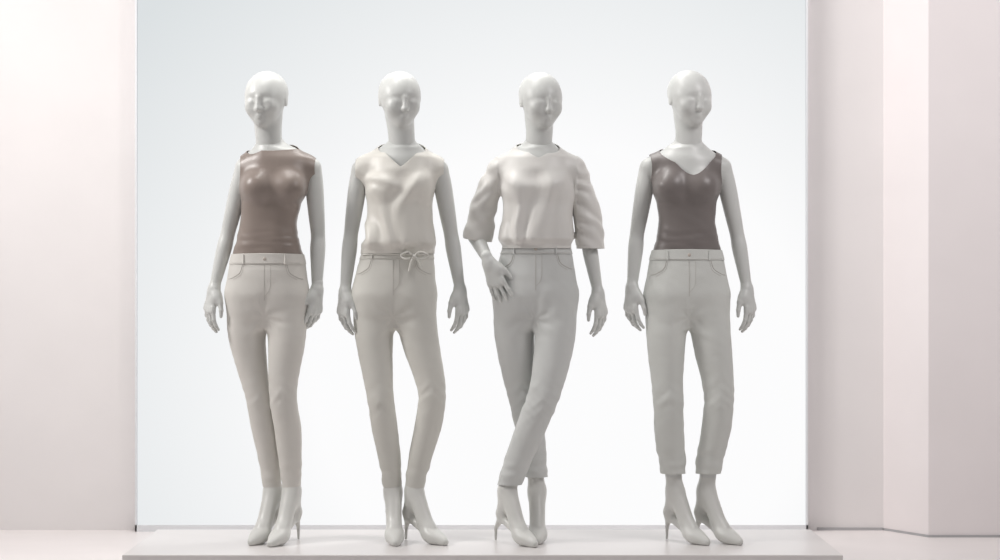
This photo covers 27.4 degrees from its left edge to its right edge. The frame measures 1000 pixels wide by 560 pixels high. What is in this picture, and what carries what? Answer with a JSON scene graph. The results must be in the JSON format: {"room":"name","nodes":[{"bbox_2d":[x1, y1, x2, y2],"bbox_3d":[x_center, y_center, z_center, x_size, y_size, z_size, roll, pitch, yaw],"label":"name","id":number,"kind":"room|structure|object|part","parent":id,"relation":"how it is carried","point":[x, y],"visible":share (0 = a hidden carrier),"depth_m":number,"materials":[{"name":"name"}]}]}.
{"room":"clothing store","nodes":[
{"label":"clothing store","id":0,"kind":"room"},
{"bbox_2d":[0,0,882,529],"bbox_3d":[0.000,-0.705,9.560,10.000,3.720,0.200,0,0,0],"label":"wall","id":1,"kind":"structure","parent":0,"point":[67,67],"depth_m":9.46,"materials":[{"name":"grey paint"}]},
{"bbox_2d":[135,0,807,531],"bbox_3d":[-0.131,-0.511,9.430,3.089,3.332,0.060,0,0,0],"label":"backdrop panel","id":2,"kind":"object","parent":1,"relation":"attached to","point":[613,63],"visible":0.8,"depth_m":9.40,"materials":[{"name":"plastic"}]},
{"bbox_3d":[-1.671,-0.510,9.430,0.008,3.330,0.060,0,0,0],"label":"frame","id":3,"kind":"part","parent":2,"relation":"part of","materials":[{"name":"metal"}]},
{"bbox_3d":[-0.131,1.140,9.430,3.089,0.030,0.060,0,0,0],"label":"frame","id":4,"kind":"part","parent":2,"relation":"part of","materials":[{"name":"metal"}]},
{"bbox_3d":[1.410,-0.510,9.430,0.008,3.330,0.060,0,0,0],"label":"frame","id":5,"kind":"part","parent":2,"relation":"part of","materials":[{"name":"metal"}]},
{"bbox_2d":[817,527,882,529],"bbox_3d":[1.615,1.149,9.454,0.300,0.012,0.012,0,0,0],"label":"trim","id":6,"kind":"structure","parent":1,"relation":"attached to","point":[818,528],"depth_m":9.45,"materials":[{"name":"paint"}]},
{"bbox_2d":[0,530,999,559],"bbox_3d":[0.000,1.205,4.330,10.000,0.100,10.660,0,0,0],"label":"floor","id":7,"kind":"structure","parent":0,"point":[14,544],"depth_m":8.94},
{"bbox_2d":[122,529,842,559],"bbox_3d":[-0.066,1.095,8.105,2.714,0.120,0.790,0,0,0],"label":"display platform","id":8,"kind":"object","parent":7,"relation":"on","point":[163,544],"visible":1,"depth_m":7.92,"materials":[{"name":"paint"}]},
{"bbox_2d":[203,71,324,546],"bbox_3d":[-0.933,0.104,8.111,0.428,1.860,0.291,0,0,29],"label":"mannequin","id":9,"kind":"object","parent":8,"relation":"on","point":[267,291],"visible":1,"depth_m":8.04},
{"bbox_2d":[337,71,469,545],"bbox_3d":[-0.392,0.104,8.092,0.489,1.860,0.279,0,0,23],"label":"mannequin","id":10,"kind":"object","parent":8,"relation":"on","point":[394,288],"visible":1,"depth_m":8.04},
{"bbox_2d":[463,72,607,547],"bbox_3d":[0.126,0.106,8.099,0.542,1.856,0.340,0,0,23],"label":"mannequin","id":11,"kind":"object","parent":8,"relation":"on","point":[543,187],"visible":1,"depth_m":8.03},
{"bbox_2d":[623,70,756,545],"bbox_3d":[0.751,0.102,8.098,0.527,1.864,0.252,0,0,4],"label":"mannequin","id":12,"kind":"object","parent":8,"relation":"on","point":[686,288],"visible":1,"depth_m":8.04},
{"bbox_3d":[0.735,-0.325,8.093,0.287,0.451,0.229,0,0,0],"label":"scoop neck tank","id":13,"kind":"part","parent":12,"relation":"part of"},
{"bbox_2d":[883,0,999,534],"bbox_3d":[3.382,-0.705,9.335,3.235,3.720,0.270,0,0,0],"label":"pillar","id":14,"kind":"structure","parent":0,"point":[941,58],"depth_m":9.20,"materials":[{"name":"paint"}]},
{"bbox_2d":[883,528,999,536],"bbox_3d":[3.382,1.150,9.325,3.235,0.010,0.270,0,0,0],"label":"trim","id":15,"kind":"structure","parent":14,"relation":"attached to","point":[885,529],"depth_m":9.19,"materials":[{"name":"paint"}]}
]}

